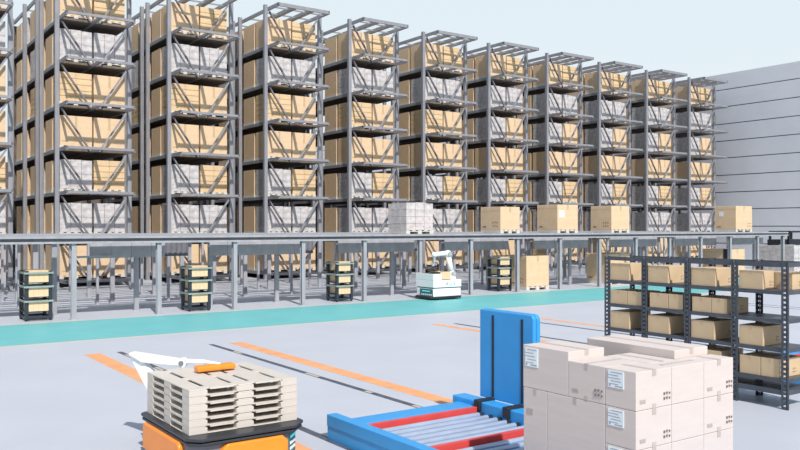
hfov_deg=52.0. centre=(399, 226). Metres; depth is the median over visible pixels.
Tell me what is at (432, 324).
trim
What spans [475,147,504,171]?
load
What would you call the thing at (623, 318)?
carton
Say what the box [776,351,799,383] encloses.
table
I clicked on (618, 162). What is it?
load
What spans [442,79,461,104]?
load
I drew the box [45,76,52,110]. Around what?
load
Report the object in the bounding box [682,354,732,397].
carton
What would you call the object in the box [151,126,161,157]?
load
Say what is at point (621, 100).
load
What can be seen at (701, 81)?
rack
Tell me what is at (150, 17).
load
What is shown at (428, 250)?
load
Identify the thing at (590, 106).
load
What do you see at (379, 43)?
load
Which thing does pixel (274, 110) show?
load
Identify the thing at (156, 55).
load
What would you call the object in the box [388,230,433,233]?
pallet
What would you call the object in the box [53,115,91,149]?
load
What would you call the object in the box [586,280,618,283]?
pallet
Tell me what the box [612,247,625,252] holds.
load
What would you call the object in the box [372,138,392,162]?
load
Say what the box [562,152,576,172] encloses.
load
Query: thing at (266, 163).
rack
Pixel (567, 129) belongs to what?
load
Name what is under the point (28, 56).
load
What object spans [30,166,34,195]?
load
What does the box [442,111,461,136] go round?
load
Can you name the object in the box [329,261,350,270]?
storage bin
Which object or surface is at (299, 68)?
load
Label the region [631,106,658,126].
load
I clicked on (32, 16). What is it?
load
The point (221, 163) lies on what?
load
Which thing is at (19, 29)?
load
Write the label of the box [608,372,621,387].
print
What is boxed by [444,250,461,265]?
load
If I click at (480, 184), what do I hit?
load
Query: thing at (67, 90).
load
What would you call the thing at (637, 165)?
load
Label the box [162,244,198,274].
load
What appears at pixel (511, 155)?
load
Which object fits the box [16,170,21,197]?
load
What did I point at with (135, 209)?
load
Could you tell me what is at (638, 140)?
load
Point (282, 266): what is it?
load
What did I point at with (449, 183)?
load
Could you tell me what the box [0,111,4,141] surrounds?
load
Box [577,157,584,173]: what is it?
load
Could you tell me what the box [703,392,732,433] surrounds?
carton
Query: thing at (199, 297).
storage bin
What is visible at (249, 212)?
load
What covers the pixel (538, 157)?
load
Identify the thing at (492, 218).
carton
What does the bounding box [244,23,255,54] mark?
load
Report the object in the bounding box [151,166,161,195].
load
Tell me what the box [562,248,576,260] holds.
load
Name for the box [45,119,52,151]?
load
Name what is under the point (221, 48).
load
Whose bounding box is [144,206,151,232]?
load
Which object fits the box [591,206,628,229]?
carton
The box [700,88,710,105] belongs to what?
load
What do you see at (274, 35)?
load
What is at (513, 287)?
pallet
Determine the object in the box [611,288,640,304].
carton
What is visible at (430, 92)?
load
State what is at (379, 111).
load
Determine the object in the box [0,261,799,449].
floor
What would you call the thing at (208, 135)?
load
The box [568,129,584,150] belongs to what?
load
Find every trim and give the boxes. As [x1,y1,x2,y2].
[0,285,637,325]
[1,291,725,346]
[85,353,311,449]
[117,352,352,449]
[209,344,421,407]
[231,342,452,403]
[233,351,419,407]
[323,78,799,243]
[432,324,548,341]
[453,323,586,343]
[540,318,603,326]
[540,322,754,351]
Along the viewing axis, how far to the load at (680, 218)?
60.99 m
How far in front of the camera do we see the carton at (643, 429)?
6.84 m
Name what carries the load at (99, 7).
on the rack at (85, 153)
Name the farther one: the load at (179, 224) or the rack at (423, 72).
the rack at (423, 72)
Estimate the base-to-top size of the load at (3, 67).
1.420 m
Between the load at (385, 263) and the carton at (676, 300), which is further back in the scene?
the load at (385, 263)
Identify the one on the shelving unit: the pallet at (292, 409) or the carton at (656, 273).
the carton at (656, 273)
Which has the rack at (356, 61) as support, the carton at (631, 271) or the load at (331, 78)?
the load at (331, 78)
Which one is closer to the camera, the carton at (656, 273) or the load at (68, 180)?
the carton at (656, 273)
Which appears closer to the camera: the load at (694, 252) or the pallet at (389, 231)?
the pallet at (389, 231)
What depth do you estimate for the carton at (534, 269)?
33.97 m
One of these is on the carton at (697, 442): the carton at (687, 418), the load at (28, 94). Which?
the carton at (687, 418)
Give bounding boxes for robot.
[129,351,302,449]
[415,250,460,299]
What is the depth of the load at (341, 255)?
44.26 m
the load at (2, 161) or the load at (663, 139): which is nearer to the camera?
the load at (2, 161)
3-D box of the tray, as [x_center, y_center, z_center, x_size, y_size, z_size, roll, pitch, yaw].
[1.031,1.781,29.523,0.370,0.230,1.070,0,0,-35]
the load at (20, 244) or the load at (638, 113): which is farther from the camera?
the load at (638, 113)
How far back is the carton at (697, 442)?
7.14 m
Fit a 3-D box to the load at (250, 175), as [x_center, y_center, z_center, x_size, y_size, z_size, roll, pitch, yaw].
[-7.288,-2.227,42.899,1.360,1.420,1.300,0,0,-35]
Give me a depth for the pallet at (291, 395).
8.86 m
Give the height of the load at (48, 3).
1.420 m
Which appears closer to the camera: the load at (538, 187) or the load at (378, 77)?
the load at (378, 77)
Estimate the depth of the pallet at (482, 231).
34.17 m
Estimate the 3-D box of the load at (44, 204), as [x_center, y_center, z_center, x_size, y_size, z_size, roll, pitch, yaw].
[-16.301,-0.354,38.746,1.360,1.420,1.300,0,0,-35]
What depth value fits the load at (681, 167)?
60.99 m
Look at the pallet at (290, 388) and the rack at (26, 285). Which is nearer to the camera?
the pallet at (290, 388)
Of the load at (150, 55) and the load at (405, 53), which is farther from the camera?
the load at (405, 53)
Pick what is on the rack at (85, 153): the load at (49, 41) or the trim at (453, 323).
the load at (49, 41)
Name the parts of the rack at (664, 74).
frame, shelf frame, shelf frame, shelf frame, shelf frame, shelf frame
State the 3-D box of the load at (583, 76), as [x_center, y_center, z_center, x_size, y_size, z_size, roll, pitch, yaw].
[12.657,-9.719,56.961,1.360,1.420,1.300,0,0,-35]
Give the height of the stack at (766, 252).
1.439 m
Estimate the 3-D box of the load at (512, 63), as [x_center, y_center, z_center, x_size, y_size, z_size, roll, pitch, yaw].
[6.690,-9.719,50.967,1.360,1.420,1.300,0,0,-35]
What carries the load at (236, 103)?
on the rack at (266, 163)
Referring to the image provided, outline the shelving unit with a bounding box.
[604,255,799,410]
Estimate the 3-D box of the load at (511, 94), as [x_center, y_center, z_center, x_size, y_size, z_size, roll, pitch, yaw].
[6.689,-7.842,50.945,1.360,1.412,1.300,0,0,-35]
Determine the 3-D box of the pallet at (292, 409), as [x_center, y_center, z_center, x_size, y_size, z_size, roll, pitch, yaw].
[-2.043,2.035,9.345,1.250,0.077,1.330,0,0,-35]
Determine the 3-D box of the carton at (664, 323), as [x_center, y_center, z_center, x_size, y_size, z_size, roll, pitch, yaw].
[4.468,1.595,13.608,0.573,0.287,0.426,0,0,-35]
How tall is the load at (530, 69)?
1.420 m
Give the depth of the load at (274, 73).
41.30 m
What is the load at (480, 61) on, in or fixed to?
on the rack at (490, 80)
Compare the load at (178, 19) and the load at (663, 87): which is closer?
the load at (178, 19)
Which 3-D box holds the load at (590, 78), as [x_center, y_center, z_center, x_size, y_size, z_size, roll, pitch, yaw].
[13.508,-9.719,55.760,1.360,1.420,1.300,0,0,-35]
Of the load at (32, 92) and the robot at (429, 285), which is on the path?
the robot at (429, 285)
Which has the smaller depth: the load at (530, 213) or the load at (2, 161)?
the load at (2, 161)
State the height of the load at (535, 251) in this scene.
1.420 m
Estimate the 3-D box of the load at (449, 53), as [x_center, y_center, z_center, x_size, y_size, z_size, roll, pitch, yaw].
[2.701,-9.719,48.144,1.360,1.420,1.300,0,0,-35]
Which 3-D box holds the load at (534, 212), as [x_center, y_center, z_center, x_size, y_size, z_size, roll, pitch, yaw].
[9.511,-0.350,52.953,1.360,1.412,1.300,0,0,-35]
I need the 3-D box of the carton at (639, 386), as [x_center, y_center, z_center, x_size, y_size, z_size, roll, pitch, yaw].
[2.030,1.352,6.980,0.474,0.322,0.331,0,0,-35]
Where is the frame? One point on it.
(789, 241)
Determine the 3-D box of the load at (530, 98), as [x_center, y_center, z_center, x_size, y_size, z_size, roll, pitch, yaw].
[8.670,-7.846,54.150,1.360,1.420,1.300,0,0,-35]
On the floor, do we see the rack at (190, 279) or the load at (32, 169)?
the rack at (190, 279)
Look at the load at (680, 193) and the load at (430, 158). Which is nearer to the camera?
the load at (430, 158)
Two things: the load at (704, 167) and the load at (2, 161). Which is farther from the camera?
the load at (704, 167)
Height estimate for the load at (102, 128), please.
1.420 m
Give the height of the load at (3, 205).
1.412 m
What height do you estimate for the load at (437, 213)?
1.412 m
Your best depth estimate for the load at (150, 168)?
40.75 m
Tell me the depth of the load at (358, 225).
44.10 m
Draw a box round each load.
[0,21,5,53]
[0,65,5,99]
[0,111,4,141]
[0,156,5,188]
[0,202,5,233]
[0,246,0,280]
[16,23,21,53]
[16,60,21,89]
[16,96,21,125]
[16,133,21,161]
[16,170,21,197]
[16,206,21,233]
[20,244,21,269]
[22,18,29,48]
[22,55,29,85]
[22,92,30,122]
[22,130,29,159]
[22,168,29,196]
[22,206,29,233]
[22,244,29,269]
[30,9,34,40]
[30,49,34,79]
[30,88,34,118]
[30,127,34,156]
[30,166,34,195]
[30,205,34,233]
[30,244,61,268]
[44,42,45,69]
[44,123,45,152]
[44,164,44,193]
[44,204,44,233]
[44,244,62,268]
[45,0,52,27]
[45,34,52,68]
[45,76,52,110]
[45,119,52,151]
[45,161,52,193]
[45,203,52,233]
[46,244,77,270]
[52,71,91,106]
[53,0,91,20]
[53,28,91,63]
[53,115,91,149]
[53,159,91,191]
[53,203,91,233]
[59,245,91,278]
[92,0,124,24]
[92,33,124,66]
[92,75,124,108]
[92,117,124,148]
[92,160,124,191]
[92,203,124,232]
[92,258,124,277]
[132,23,139,52]
[132,60,139,88]
[132,96,139,124]
[132,133,139,161]
[132,170,139,197]
[132,206,139,232]
[144,17,151,45]
[144,55,151,83]
[144,92,150,121]
[144,130,151,158]
[144,168,151,196]
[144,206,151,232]
[144,257,151,271]
[151,9,161,42]
[151,48,161,80]
[151,87,162,118]
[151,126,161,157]
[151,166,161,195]
[151,205,161,232]
[161,2,198,36]
[161,83,198,115]
[161,123,198,155]
[161,164,198,194]
[162,43,198,75]
[162,205,198,232]
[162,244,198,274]
[197,165,226,193]
[198,86,226,117]
[199,7,226,39]
[199,47,226,78]
[199,125,226,153]
[199,205,226,232]
[199,243,226,272]
[218,139,228,165]
[219,36,228,60]
[219,71,228,95]
[219,105,228,129]
[219,173,228,199]
[227,207,228,232]
[235,31,243,57]
[235,66,243,92]
[235,101,243,127]
[235,136,243,162]
[235,172,243,198]
[235,207,243,232]
[243,170,255,197]
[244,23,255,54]
[244,60,255,89]
[244,97,255,125]
[244,133,255,161]
[244,206,262,232]
[247,255,255,270]
[255,169,290,196]
[256,18,290,49]
[256,56,290,85]
[256,93,290,122]
[256,130,290,159]
[256,206,290,232]
[256,254,288,270]
[290,169,315,196]
[291,22,315,51]
[291,59,315,87]
[291,95,315,124]
[291,132,315,158]
[291,207,315,232]
[293,245,315,270]
[324,36,337,65]
[324,70,337,98]
[324,105,338,132]
[324,139,337,165]
[324,208,338,231]
[324,241,333,266]
[325,173,338,199]
[338,31,371,60]
[338,67,370,95]
[338,102,371,129]
[338,137,371,164]
[338,172,371,198]
[338,207,371,231]
[339,252,371,268]
[371,70,393,96]
[371,104,392,130]
[371,173,392,197]
[372,35,393,62]
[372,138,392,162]
[372,208,392,231]
[372,252,388,267]
[399,47,410,73]
[399,80,410,105]
[399,112,410,137]
[399,144,410,168]
[399,176,410,200]
[399,252,407,264]
[410,43,442,70]
[410,142,442,167]
[410,176,441,200]
[411,77,442,102]
[411,109,442,135]
[412,241,438,265]
[416,209,441,231]
[439,176,461,199]
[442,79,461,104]
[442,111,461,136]
[442,209,461,231]
[443,46,461,72]
[443,144,461,166]
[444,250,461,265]
[460,57,474,82]
[460,88,474,112]
[460,118,475,142]
[460,149,474,172]
[461,179,475,199]
[462,210,474,231]
[462,250,475,262]
[475,54,505,79]
[475,85,504,109]
[475,116,504,140]
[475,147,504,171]
[475,179,505,201]
[475,210,480,231]
[475,250,504,263]
[505,87,522,110]
[505,118,522,141]
[505,148,522,169]
[505,179,522,201]
[505,240,514,256]
[506,56,522,80]
[517,66,532,88]
[517,95,532,118]
[517,124,532,146]
[517,153,532,175]
[520,210,522,231]
[522,182,533,201]
[522,211,536,231]
[532,93,561,116]
[533,63,561,87]
[533,122,561,145]
[533,151,561,174]
[533,181,561,202]
[533,211,536,230]
[533,249,553,261]
[562,65,577,88]
[562,95,577,117]
[562,123,576,144]
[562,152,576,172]
[562,181,576,202]
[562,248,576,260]
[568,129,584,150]
[569,74,584,95]
[569,102,584,123]
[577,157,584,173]
[577,184,584,202]
[577,248,584,259]
[582,211,586,230]
[584,100,611,121]
[584,212,590,230]
[585,71,612,94]
[585,128,612,149]
[585,155,612,176]
[585,184,612,203]
[588,239,611,252]
[612,101,625,122]
[612,129,625,147]
[612,184,626,203]
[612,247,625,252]
[613,73,626,95]
[613,156,625,175]
[615,82,626,101]
[615,108,631,128]
[615,134,631,154]
[626,186,631,203]
[631,79,657,100]
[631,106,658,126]
[631,133,657,152]
[631,159,657,178]
[631,212,657,230]
[632,186,657,204]
[641,246,656,255]
[654,212,670,230]
[657,133,670,150]
[658,81,670,101]
[658,88,671,107]
[658,108,670,127]
[658,113,671,132]
[658,160,670,177]
[658,186,670,204]
[660,238,666,256]
[675,86,699,106]
[675,112,699,131]
[675,137,699,156]
[675,162,699,180]
[675,188,699,205]
[675,213,699,230]
[675,245,697,256]
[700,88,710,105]
[700,113,710,130]
[700,138,710,154]
[700,163,711,180]
[700,188,710,205]
[700,213,711,231]
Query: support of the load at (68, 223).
on the rack at (85, 153)
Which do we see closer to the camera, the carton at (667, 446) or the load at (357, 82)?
the carton at (667, 446)
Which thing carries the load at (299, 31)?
on the rack at (266, 163)
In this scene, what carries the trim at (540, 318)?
on the floor
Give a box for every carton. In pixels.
[430,271,450,279]
[481,207,519,229]
[510,255,548,286]
[523,340,603,395]
[524,386,547,449]
[537,205,577,229]
[548,392,605,449]
[569,356,637,403]
[587,253,629,280]
[587,334,706,359]
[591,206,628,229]
[606,362,670,410]
[606,405,670,449]
[606,443,670,449]
[607,353,673,362]
[611,262,650,280]
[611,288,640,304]
[611,309,650,328]
[627,290,659,305]
[648,265,683,282]
[648,313,683,333]
[650,291,683,308]
[650,359,703,403]
[669,293,700,309]
[671,398,703,441]
[671,435,703,449]
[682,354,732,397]
[691,267,730,285]
[691,317,730,339]
[692,295,729,312]
[703,248,744,274]
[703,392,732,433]
[704,428,732,449]
[705,344,742,365]
[712,296,747,313]
[715,206,751,228]
[739,270,773,289]
[739,322,780,345]
[740,351,780,374]
[761,354,799,377]
[774,271,799,289]
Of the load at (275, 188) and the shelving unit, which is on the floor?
the shelving unit
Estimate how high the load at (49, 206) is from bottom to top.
1.420 m
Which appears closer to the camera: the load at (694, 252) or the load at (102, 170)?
the load at (102, 170)
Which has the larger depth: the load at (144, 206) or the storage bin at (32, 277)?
the load at (144, 206)
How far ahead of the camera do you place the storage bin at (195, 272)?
25.42 m
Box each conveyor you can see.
[0,231,788,319]
[327,308,539,449]
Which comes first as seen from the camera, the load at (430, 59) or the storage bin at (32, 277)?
the storage bin at (32, 277)
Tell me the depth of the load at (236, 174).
43.69 m
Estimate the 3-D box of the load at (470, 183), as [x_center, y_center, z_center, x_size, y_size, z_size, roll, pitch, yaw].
[4.679,-2.227,51.337,1.360,1.420,1.300,0,0,-35]
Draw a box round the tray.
[416,272,441,280]
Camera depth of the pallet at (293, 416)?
8.84 m
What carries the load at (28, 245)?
on the rack at (85, 153)
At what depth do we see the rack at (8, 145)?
33.83 m
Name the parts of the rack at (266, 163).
shelf frame, shelf frame, shelf frame, frame, shelf frame, shelf frame, shelf frame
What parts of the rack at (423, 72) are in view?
shelf frame, shelf frame, shelf frame, frame, shelf frame, shelf frame, shelf frame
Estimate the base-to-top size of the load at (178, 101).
1.420 m
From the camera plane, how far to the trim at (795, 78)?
62.00 m
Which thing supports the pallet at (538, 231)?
on the conveyor at (112, 246)
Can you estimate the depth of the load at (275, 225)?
41.28 m
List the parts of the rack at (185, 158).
shelf frame, frame, shelf frame, shelf frame, shelf frame, shelf frame, shelf frame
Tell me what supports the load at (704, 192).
on the rack at (701, 81)
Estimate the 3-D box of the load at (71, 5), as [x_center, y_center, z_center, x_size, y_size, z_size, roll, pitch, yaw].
[-14.411,-9.719,36.071,1.360,1.420,1.300,0,0,-35]
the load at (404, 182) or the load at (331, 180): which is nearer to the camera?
the load at (331, 180)
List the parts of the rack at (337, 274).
post, post, shelf rail, shelf rail, shelf rail, frame, post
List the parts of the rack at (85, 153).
frame, shelf frame, shelf frame, shelf frame, shelf frame, shelf frame, shelf frame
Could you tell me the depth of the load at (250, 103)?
42.36 m
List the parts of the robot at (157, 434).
plate, plate, corner panel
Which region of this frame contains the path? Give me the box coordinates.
[0,279,738,346]
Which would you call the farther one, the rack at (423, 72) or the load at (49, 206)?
the rack at (423, 72)
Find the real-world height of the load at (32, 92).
1.420 m
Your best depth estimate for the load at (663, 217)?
58.77 m
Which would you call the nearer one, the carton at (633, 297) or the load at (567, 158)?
the carton at (633, 297)
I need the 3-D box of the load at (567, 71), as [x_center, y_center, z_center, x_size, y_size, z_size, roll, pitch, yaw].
[10.680,-9.719,53.773,1.360,1.420,1.300,0,0,-35]
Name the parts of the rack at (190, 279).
post, post, frame, shelf rail, shelf rail, shelf rail, post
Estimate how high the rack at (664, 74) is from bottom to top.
13.601 m
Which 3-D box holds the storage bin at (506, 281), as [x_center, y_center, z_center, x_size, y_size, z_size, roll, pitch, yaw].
[4.068,2.197,33.433,0.520,0.265,0.640,0,0,-35]
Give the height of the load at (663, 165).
1.420 m
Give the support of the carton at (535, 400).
on the pallet
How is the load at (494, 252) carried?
on the rack at (490, 80)
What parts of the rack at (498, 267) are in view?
post, post, shelf rail, shelf rail, shelf rail, frame, post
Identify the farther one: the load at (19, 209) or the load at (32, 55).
the load at (19, 209)
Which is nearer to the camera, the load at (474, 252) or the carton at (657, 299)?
the carton at (657, 299)
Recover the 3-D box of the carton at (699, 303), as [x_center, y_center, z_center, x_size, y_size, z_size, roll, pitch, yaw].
[4.935,1.208,12.946,0.573,0.232,0.346,0,0,-35]
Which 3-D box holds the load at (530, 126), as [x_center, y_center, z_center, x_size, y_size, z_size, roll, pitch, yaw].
[8.667,-5.973,54.148,1.360,1.420,1.300,0,0,-35]
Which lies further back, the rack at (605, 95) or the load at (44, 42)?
the rack at (605, 95)
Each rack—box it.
[0,0,13,289]
[13,0,135,287]
[18,269,53,321]
[112,0,239,283]
[180,266,211,311]
[188,2,329,279]
[268,17,407,273]
[325,261,353,301]
[330,30,477,272]
[407,42,538,266]
[450,52,593,266]
[486,257,512,291]
[498,61,642,260]
[549,69,686,256]
[583,77,727,257]
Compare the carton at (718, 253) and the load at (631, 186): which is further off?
the load at (631, 186)
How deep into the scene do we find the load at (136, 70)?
42.16 m
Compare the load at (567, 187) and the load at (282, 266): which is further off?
the load at (567, 187)
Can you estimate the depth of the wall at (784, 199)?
62.00 m
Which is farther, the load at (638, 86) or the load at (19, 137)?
the load at (638, 86)
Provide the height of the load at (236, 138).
1.420 m
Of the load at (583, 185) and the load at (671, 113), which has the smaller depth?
the load at (583, 185)
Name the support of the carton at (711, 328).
on the shelving unit
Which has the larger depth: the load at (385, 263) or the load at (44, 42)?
the load at (385, 263)
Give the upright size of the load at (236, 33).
1.420 m
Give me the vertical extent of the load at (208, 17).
1.420 m
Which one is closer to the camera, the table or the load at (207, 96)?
the table
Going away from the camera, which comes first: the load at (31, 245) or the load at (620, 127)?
the load at (31, 245)
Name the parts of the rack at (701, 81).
shelf frame, frame, shelf frame, shelf frame, shelf frame, shelf frame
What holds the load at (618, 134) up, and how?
on the rack at (605, 95)
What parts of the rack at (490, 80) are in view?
shelf frame, shelf frame, shelf frame, shelf frame, shelf frame, frame, shelf frame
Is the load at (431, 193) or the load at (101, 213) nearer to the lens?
the load at (101, 213)
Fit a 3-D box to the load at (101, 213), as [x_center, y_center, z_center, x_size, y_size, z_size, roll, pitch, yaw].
[-13.258,-0.350,36.914,1.360,1.412,1.300,0,0,-35]
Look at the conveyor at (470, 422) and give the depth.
10.05 m
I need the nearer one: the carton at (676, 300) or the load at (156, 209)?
the carton at (676, 300)
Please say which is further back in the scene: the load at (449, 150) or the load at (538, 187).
the load at (538, 187)
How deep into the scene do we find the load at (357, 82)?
44.12 m
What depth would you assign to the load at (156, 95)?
39.62 m
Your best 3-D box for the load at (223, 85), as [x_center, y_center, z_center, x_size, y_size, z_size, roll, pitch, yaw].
[-9.201,-7.842,45.625,1.360,1.412,1.300,0,0,-35]
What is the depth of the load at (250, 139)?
42.37 m
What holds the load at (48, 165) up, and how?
on the rack at (85, 153)
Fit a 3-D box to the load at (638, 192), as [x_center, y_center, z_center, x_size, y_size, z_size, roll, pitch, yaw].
[17.494,-2.223,58.562,1.360,1.412,1.300,0,0,-35]
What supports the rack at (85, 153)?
on the floor
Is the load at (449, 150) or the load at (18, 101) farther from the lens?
the load at (449, 150)
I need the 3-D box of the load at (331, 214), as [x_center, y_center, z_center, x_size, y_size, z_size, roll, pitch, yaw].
[-3.301,-0.354,45.710,1.360,1.420,1.300,0,0,-35]
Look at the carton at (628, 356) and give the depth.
7.48 m
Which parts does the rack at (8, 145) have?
shelf frame, shelf frame, shelf frame, shelf frame, shelf frame, shelf frame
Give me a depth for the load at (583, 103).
56.16 m
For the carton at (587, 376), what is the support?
on the carton at (573, 423)
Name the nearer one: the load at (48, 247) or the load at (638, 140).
the load at (48, 247)
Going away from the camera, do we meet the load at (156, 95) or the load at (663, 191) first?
the load at (156, 95)
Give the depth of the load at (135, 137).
42.14 m
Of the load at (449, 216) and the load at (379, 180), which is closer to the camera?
the load at (379, 180)
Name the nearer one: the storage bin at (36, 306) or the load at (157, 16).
the storage bin at (36, 306)
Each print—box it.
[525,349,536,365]
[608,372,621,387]
[608,410,621,426]
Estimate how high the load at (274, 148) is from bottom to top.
1.420 m
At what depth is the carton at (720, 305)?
12.57 m
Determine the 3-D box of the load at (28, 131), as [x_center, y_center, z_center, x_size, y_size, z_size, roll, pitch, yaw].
[-18.332,-4.100,41.633,1.360,1.420,1.300,0,0,-35]
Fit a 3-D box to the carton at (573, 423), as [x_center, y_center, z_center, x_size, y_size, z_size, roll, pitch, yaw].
[1.742,1.837,7.395,0.471,0.645,0.676,0,0,-35]
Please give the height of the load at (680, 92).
1.420 m
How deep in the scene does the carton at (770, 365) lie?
11.92 m
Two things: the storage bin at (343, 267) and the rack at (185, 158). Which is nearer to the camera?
the storage bin at (343, 267)
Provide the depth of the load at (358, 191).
44.12 m
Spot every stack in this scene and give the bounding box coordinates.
[388,202,432,229]
[759,245,799,270]
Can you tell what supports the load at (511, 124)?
on the rack at (490, 80)
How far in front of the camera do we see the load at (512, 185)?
50.37 m
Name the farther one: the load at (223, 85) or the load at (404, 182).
the load at (404, 182)
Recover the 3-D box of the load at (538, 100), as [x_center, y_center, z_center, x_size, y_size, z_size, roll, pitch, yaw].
[9.504,-7.842,52.955,1.360,1.412,1.300,0,0,-35]
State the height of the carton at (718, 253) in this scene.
1.320 m
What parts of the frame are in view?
rail, post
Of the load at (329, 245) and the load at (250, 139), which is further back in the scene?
the load at (329, 245)
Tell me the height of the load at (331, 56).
1.420 m
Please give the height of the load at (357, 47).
1.420 m
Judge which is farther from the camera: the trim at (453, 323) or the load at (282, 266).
the load at (282, 266)
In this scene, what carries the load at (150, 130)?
on the rack at (185, 158)
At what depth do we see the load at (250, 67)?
42.35 m
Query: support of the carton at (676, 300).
on the shelving unit
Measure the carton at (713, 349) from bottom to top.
0.272 m
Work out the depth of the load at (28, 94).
40.78 m
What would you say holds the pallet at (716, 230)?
on the conveyor at (112, 246)
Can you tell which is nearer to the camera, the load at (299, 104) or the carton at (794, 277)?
the carton at (794, 277)
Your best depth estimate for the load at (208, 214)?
39.17 m
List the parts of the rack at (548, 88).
frame, shelf frame, shelf frame, shelf frame, shelf frame, shelf frame, shelf frame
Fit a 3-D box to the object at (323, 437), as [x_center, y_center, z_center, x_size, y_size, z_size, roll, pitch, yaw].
[-1.137,2.598,10.394,0.110,0.004,16.300,0,0,-35]
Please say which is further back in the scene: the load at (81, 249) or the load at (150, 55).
the load at (150, 55)
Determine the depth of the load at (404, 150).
47.90 m
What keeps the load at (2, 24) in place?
on the rack at (8, 145)
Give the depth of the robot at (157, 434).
8.82 m
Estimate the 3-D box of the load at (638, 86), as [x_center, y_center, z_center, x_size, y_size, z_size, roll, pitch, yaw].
[17.489,-9.719,58.587,1.360,1.420,1.300,0,0,-35]
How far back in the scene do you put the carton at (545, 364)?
7.56 m
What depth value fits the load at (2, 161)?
33.89 m
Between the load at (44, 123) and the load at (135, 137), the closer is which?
the load at (44, 123)
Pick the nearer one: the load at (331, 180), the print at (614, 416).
the print at (614, 416)
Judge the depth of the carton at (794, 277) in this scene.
12.03 m
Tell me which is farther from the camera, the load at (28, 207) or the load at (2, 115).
the load at (28, 207)
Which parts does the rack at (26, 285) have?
post, post, frame, shelf rail, shelf rail, shelf rail, post, post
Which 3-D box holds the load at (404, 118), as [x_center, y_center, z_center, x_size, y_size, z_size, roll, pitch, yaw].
[0.690,-5.973,48.524,1.360,1.420,1.300,0,0,-35]
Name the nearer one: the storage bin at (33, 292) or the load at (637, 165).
the storage bin at (33, 292)
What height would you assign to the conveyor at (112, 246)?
2.335 m
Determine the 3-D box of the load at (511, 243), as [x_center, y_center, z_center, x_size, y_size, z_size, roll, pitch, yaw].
[6.679,1.519,50.956,1.360,1.420,1.300,0,0,-35]
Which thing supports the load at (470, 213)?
on the rack at (490, 80)
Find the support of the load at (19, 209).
on the rack at (85, 153)
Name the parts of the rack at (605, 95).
frame, shelf frame, shelf frame, shelf frame, shelf frame, shelf frame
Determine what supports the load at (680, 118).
on the rack at (701, 81)
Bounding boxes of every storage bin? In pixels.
[23,269,48,282]
[23,285,48,296]
[23,299,48,311]
[184,265,207,276]
[185,279,207,289]
[185,292,207,302]
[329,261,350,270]
[330,275,349,282]
[330,285,349,293]
[490,256,509,264]
[491,268,509,274]
[491,278,509,284]
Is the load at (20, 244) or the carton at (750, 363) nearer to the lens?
the carton at (750, 363)
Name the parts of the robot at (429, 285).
control panel, arm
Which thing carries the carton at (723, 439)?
on the pallet
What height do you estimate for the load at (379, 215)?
1.412 m
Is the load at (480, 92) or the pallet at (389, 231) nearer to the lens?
the pallet at (389, 231)
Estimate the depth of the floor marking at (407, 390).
14.34 m
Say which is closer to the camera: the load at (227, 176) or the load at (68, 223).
the load at (68, 223)
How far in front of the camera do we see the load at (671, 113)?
61.82 m
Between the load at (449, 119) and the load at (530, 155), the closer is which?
the load at (449, 119)
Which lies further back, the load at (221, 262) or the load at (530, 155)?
the load at (530, 155)
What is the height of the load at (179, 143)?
1.420 m
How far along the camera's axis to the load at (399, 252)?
47.82 m
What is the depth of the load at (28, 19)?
40.78 m
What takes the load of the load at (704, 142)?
on the rack at (701, 81)
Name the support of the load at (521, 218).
on the rack at (490, 80)
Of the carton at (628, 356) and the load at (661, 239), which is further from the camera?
the load at (661, 239)
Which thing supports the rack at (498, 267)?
on the floor
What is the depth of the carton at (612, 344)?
7.80 m
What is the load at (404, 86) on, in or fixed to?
on the rack at (423, 72)
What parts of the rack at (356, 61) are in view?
shelf frame, shelf frame, frame, shelf frame, shelf frame, shelf frame, shelf frame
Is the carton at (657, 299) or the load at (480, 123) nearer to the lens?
the carton at (657, 299)
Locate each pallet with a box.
[147,362,296,397]
[147,376,296,404]
[147,385,296,412]
[147,392,296,420]
[147,399,296,427]
[147,406,296,435]
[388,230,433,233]
[481,230,519,232]
[512,286,548,289]
[537,230,577,232]
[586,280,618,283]
[591,230,628,232]
[715,229,751,231]
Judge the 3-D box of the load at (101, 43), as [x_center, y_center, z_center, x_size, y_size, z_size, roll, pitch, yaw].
[-13.248,-7.842,36.886,1.360,1.412,1.300,0,0,-35]
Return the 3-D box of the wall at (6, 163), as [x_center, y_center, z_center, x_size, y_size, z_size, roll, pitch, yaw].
[-15.733,-0.650,55.286,78.000,6.500,0.500,0,0,-35]
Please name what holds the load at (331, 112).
on the rack at (356, 61)
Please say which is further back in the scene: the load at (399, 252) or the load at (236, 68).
the load at (399, 252)
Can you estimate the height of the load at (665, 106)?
1.420 m
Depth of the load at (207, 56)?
39.18 m
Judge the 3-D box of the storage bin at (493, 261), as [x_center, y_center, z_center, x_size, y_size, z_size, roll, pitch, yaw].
[4.068,1.367,33.433,0.520,0.325,0.640,0,0,-35]
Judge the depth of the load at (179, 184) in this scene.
38.43 m
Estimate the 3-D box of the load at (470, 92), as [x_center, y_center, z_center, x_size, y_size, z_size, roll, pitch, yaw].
[4.684,-7.846,51.340,1.360,1.420,1.300,0,0,-35]
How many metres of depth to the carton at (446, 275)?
29.45 m
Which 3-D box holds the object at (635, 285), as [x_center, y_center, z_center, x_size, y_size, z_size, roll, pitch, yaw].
[-14.509,2.598,18.756,117.900,0.004,0.080,0,0,-35]
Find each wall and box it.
[0,162,535,269]
[310,61,799,259]
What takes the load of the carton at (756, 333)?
on the shelving unit
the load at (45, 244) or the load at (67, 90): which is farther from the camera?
the load at (45, 244)
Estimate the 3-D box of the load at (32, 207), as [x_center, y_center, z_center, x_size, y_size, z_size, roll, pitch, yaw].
[-17.182,-0.354,39.997,1.360,1.420,1.300,0,0,-35]
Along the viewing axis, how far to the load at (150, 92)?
40.89 m

